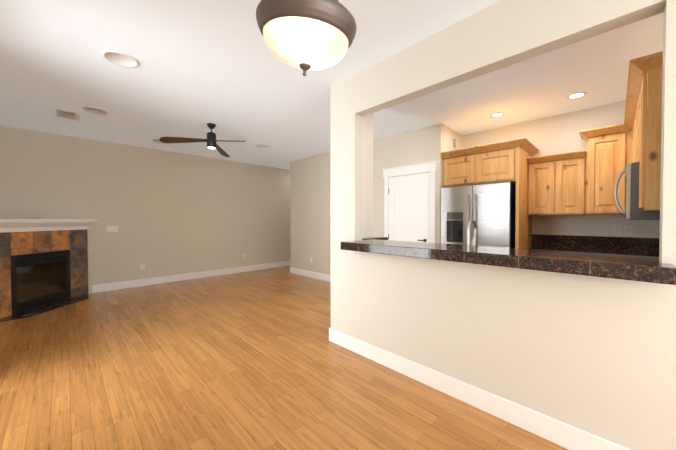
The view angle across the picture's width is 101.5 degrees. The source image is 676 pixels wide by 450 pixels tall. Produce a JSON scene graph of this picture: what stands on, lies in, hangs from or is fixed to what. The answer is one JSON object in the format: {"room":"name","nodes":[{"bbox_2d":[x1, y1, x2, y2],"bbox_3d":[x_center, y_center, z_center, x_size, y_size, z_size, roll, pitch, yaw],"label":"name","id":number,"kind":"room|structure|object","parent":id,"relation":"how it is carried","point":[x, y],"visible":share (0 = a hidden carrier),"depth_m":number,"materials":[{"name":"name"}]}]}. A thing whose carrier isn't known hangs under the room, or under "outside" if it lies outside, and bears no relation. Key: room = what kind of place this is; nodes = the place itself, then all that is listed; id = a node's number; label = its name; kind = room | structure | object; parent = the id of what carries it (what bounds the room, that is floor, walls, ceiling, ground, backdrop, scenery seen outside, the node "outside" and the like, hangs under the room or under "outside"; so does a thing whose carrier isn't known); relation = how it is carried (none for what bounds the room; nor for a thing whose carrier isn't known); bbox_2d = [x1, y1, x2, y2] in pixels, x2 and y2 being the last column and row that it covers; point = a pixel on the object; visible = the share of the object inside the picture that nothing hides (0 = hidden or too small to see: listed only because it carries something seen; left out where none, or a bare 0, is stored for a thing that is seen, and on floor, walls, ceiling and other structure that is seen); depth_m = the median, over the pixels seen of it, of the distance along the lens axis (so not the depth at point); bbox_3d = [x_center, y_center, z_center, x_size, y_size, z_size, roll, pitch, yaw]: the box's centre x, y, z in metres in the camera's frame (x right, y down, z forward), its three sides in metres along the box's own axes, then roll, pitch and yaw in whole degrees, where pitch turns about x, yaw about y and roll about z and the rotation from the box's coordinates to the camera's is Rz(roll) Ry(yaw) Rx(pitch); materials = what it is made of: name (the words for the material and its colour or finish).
{"room":"living room","nodes":[
{"label":"living room","id":0,"kind":"room"},
{"bbox_2d":[0,125,287,292],"bbox_3d":[-2.498,-0.169,6.894,7.720,2.740,0.120,-1,1,-45],"label":"wall","id":1,"kind":"structure","parent":0,"point":[174,213],"depth_m":5.51,"materials":[{"name":"beige paint"}]},
{"bbox_2d":[107,226,117,231],"bbox_3d":[-4.188,0.088,5.126,0.165,0.115,0.010,-1,1,-45],"label":"switch plate","id":2,"kind":"object","parent":1,"relation":"attached to","point":[112,228],"visible":1,"depth_m":5.12,"materials":[{"name":"white plastic"}]},
{"bbox_2d":[92,260,291,292],"bbox_3d":[-2.096,1.126,7.218,6.480,0.140,0.014,-1,1,-45],"label":"baseboard","id":3,"kind":"structure","parent":1,"relation":"attached to","point":[164,279],"depth_m":5.92,"materials":[{"name":"white wood"}]},
{"bbox_2d":[0,265,567,449],"bbox_3d":[0.990,1.286,3.319,7.840,0.060,10.140,-1,1,-45],"label":"floor","id":4,"kind":"structure","parent":0,"point":[254,360],"depth_m":2.22,"materials":[{"name":"brown wood"}]},
{"bbox_2d":[0,218,98,321],"bbox_3d":[-4.326,0.577,4.139,1.223,1.332,1.224,-1,1,-45],"label":"fireplace","id":5,"kind":"object","parent":4,"relation":"on","point":[45,264],"visible":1,"depth_m":4.13,"materials":[{"name":"brown tile"}]},
{"bbox_2d":[441,182,515,247],"bbox_3d":[2.101,0.356,4.028,0.904,1.777,0.884,-1,1,-45],"label":"fridge","id":6,"kind":"object","parent":4,"relation":"on","point":[489,210],"visible":0.54,"depth_m":3.66,"materials":[{"name":"grey metal"}]},
{"bbox_2d":[288,152,327,274],"bbox_3d":[0.216,-0.148,5.510,0.120,2.740,3.830,-1,1,-45],"label":"wall","id":7,"kind":"structure","parent":0,"point":[307,177],"depth_m":6.31,"materials":[{"name":"beige paint"}]},
{"bbox_2d":[290,268,330,281],"bbox_3d":[-0.188,1.147,5.840,0.014,0.140,2.800,-1,1,-45],"label":"baseboard","id":8,"kind":"structure","parent":7,"relation":"attached to","point":[320,276],"depth_m":6.24,"materials":[{"name":"white wood"}]},
{"bbox_2d":[382,161,437,242],"bbox_3d":[1.121,0.146,4.467,0.070,2.185,0.988,-1,1,-45],"label":"pantry door","id":9,"kind":"structure","parent":7,"relation":"in","point":[410,208],"depth_m":4.43,"materials":[{"name":"white wood"}]},
{"bbox_2d":[452,136,455,148],"bbox_3d":[1.858,-1.301,4.414,0.130,0.180,0.012,-1,1,-45],"label":"air vent","id":10,"kind":"object","parent":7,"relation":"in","point":[454,142],"visible":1,"depth_m":4.40,"materials":[{"name":"white"}]},
{"bbox_2d":[0,0,663,169],"bbox_3d":[0.990,-1.514,3.276,7.840,0.060,10.140,-1,1,-45],"label":"ceiling","id":11,"kind":"structure","parent":0,"point":[221,66],"depth_m":2.78,"materials":[{"name":"white paint"}]},
{"bbox_2d":[56,109,79,121],"bbox_3d":[-3.701,-1.486,3.787,0.223,0.008,0.425,-1,1,-45],"label":"ceiling vent","id":12,"kind":"object","parent":11,"relation":"in","point":[67,114],"visible":0.98,"depth_m":3.74,"materials":[{"name":"white metal"}]},
{"bbox_2d":[83,107,108,114],"bbox_3d":[-3.167,-1.484,3.616,0.260,0.008,0.260,-1,1,-45],"label":"speaker","id":13,"kind":"object","parent":11,"relation":"attached to","point":[95,110],"visible":1,"depth_m":3.60},
{"bbox_2d":[102,50,138,67],"bbox_3d":[-1.933,-1.466,2.459,0.260,0.008,0.260,-1,1,-45],"label":"recessed light","id":14,"kind":"object","parent":11,"relation":"attached to","point":[120,59],"visible":0.98,"depth_m":2.45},
{"bbox_2d":[153,139,167,143],"bbox_3d":[-3.219,-1.506,5.030,0.260,0.008,0.260,-1,1,-45],"label":"speaker","id":15,"kind":"object","parent":11,"relation":"attached to","point":[157,140],"visible":0.58,"depth_m":5.02},
{"bbox_2d":[159,123,245,156],"bbox_3d":[-1.929,-1.317,4.038,1.108,0.354,1.145,-1,1,-45],"label":"ceiling fan","id":16,"kind":"object","parent":11,"relation":"hanging from","point":[211,140],"visible":1,"depth_m":4.07,"materials":[{"name":"black metal"}]},
{"bbox_2d":[255,144,268,147],"bbox_3d":[-1.471,-1.511,5.356,0.260,0.008,0.260,-1,1,-45],"label":"speaker","id":17,"kind":"object","parent":11,"relation":"attached to","point":[261,146],"visible":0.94,"depth_m":5.36},
{"bbox_2d":[256,0,356,76],"bbox_3d":[-0.135,-1.060,1.209,0.433,0.782,0.428,-1,1,-45],"label":"pendant light","id":18,"kind":"object","parent":11,"relation":"hanging from","point":[304,35],"visible":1,"depth_m":1.09,"materials":[{"name":"white glass"}]},
{"bbox_2d":[490,112,504,116],"bbox_3d":[2.166,-1.487,3.753,0.176,0.007,0.176,-1,1,-45],"label":"recessed light","id":19,"kind":"object","parent":11,"relation":"in","point":[498,114],"visible":0.96,"depth_m":3.74,"materials":[{"name":"white"}]},
{"bbox_2d":[567,92,586,98],"bbox_3d":[2.743,-1.478,3.172,0.176,0.007,0.176,-1,1,-45],"label":"recessed light","id":20,"kind":"object","parent":11,"relation":"in","point":[576,95],"visible":0.98,"depth_m":3.17,"materials":[{"name":"white"}]},
{"bbox_2d":[442,147,469,186],"bbox_3d":[2.028,-0.800,4.206,0.768,0.486,0.555,-1,1,-45],"label":"upper cabinet","id":21,"kind":"object","parent":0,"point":[456,164],"depth_m":3.98,"materials":[{"name":"brown wood"}]},
{"bbox_2d":[470,139,529,186],"bbox_3d":[2.307,-0.796,3.926,0.768,0.486,0.554,-1,1,-45],"label":"upper cabinet","id":22,"kind":"object","parent":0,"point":[499,162],"depth_m":3.61,"materials":[{"name":"brown wood"}]},
{"bbox_2d":[328,0,675,449],"bbox_3d":[1.929,-0.079,1.024,0.115,2.740,5.590,-1,1,-45],"label":"wall","id":23,"kind":"structure","parent":0,"point":[592,354],"depth_m":1.87,"materials":[{"name":"beige paint"}]},
{"bbox_2d":[329,328,629,449],"bbox_3d":[1.836,1.220,1.047,0.014,0.140,5.485,-1,1,-45],"label":"baseboard","id":24,"kind":"structure","parent":23,"relation":"attached to","point":[560,433],"depth_m":1.87,"materials":[{"name":"white wood"}]},
{"bbox_2d":[341,239,675,284],"bbox_3d":[0.915,0.212,2.072,0.500,0.074,2.030,-1,1,-45],"label":"countertop","id":25,"kind":"structure","parent":23,"relation":"on","point":[650,269],"depth_m":1.60,"materials":[{"name":"stone"}]},
{"bbox_2d":[467,220,476,245],"bbox_3d":[1.103,0.159,2.421,0.202,0.398,0.184,-1,1,-45],"label":"faucet","id":26,"kind":"object","parent":25,"relation":"on","point":[474,238],"visible":0.54,"depth_m":2.39,"materials":[{"name":"silver metal"}]},
{"bbox_2d":[630,115,633,162],"bbox_3d":[3.023,-0.599,2.615,0.430,0.989,0.303,-1,1,-45],"label":"upper cabinet","id":27,"kind":"object","parent":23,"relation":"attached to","point":[631,116],"depth_m":3.02,"materials":[{"name":"brown wood"}]},
{"bbox_2d":[634,87,637,161],"bbox_3d":[2.490,-0.775,2.083,0.454,0.620,0.303,-1,1,-45],"label":"upper cabinet","id":28,"kind":"object","parent":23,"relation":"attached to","point":[635,88],"depth_m":2.43,"materials":[{"name":"brown wood"}]},
{"bbox_2d":[614,162,659,219],"bbox_3d":[2.552,-0.251,2.248,0.756,0.425,0.434,-1,1,-45],"label":"microwave","id":29,"kind":"object","parent":28,"relation":"attached to","point":[631,211],"visible":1,"depth_m":2.07,"materials":[{"name":"grey metal"}]},
{"bbox_2d":[638,55,662,210],"bbox_3d":[2.237,-0.587,1.835,0.258,0.989,0.303,-1,1,-45],"label":"upper cabinet","id":30,"kind":"object","parent":23,"relation":"attached to","point":[650,70],"depth_m":1.82,"materials":[{"name":"brown wood"}]},
{"bbox_2d":[526,155,545,214],"bbox_3d":[2.818,-0.499,3.734,0.318,0.755,0.365,-1,1,-45],"label":"upper cabinet","id":31,"kind":"object","parent":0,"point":[535,168],"depth_m":3.69,"materials":[{"name":"brown wood"}]},
{"bbox_2d":[546,151,585,214],"bbox_3d":[2.975,-0.496,3.576,0.318,0.755,0.365,-1,1,-45],"label":"upper cabinet","id":32,"kind":"object","parent":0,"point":[582,182],"depth_m":3.46,"materials":[{"name":"brown wood"}]},
{"bbox_2d":[526,247,658,256],"bbox_3d":[3.031,0.366,3.320,0.618,0.041,1.271,-1,1,-45],"label":"countertop","id":33,"kind":"structure","parent":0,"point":[540,248],"depth_m":3.43,"materials":[{"name":"black stone"}]},
{"bbox_2d":[530,235,658,254],"bbox_3d":[3.243,0.247,3.529,0.020,0.190,1.271,-1,1,-45],"label":"backsplash","id":34,"kind":"structure","parent":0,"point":[567,242],"depth_m":3.48,"materials":[{"name":"black stone"}]},
{"bbox_2d":[579,127,617,214],"bbox_3d":[3.194,-0.610,3.354,0.318,0.989,0.405,-1,1,-45],"label":"upper cabinet","id":35,"kind":"object","parent":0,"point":[599,150],"depth_m":3.24,"materials":[{"name":"brown wood"}]},
{"bbox_2d":[613,225,620,234],"bbox_3d":[3.409,0.070,3.371,0.007,0.115,0.072,-1,1,-45],"label":"electrical outlet","id":36,"kind":"object","parent":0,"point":[616,229],"visible":1,"depth_m":3.37,"materials":[{"name":"white plastic"}]},
{"bbox_2d":[623,225,631,234],"bbox_3d":[3.472,0.071,3.307,0.008,0.115,0.072,-1,1,-45],"label":"electrical outlet","id":37,"kind":"object","parent":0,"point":[627,229],"visible":1,"depth_m":3.31,"materials":[{"name":"white plastic"}]}
]}

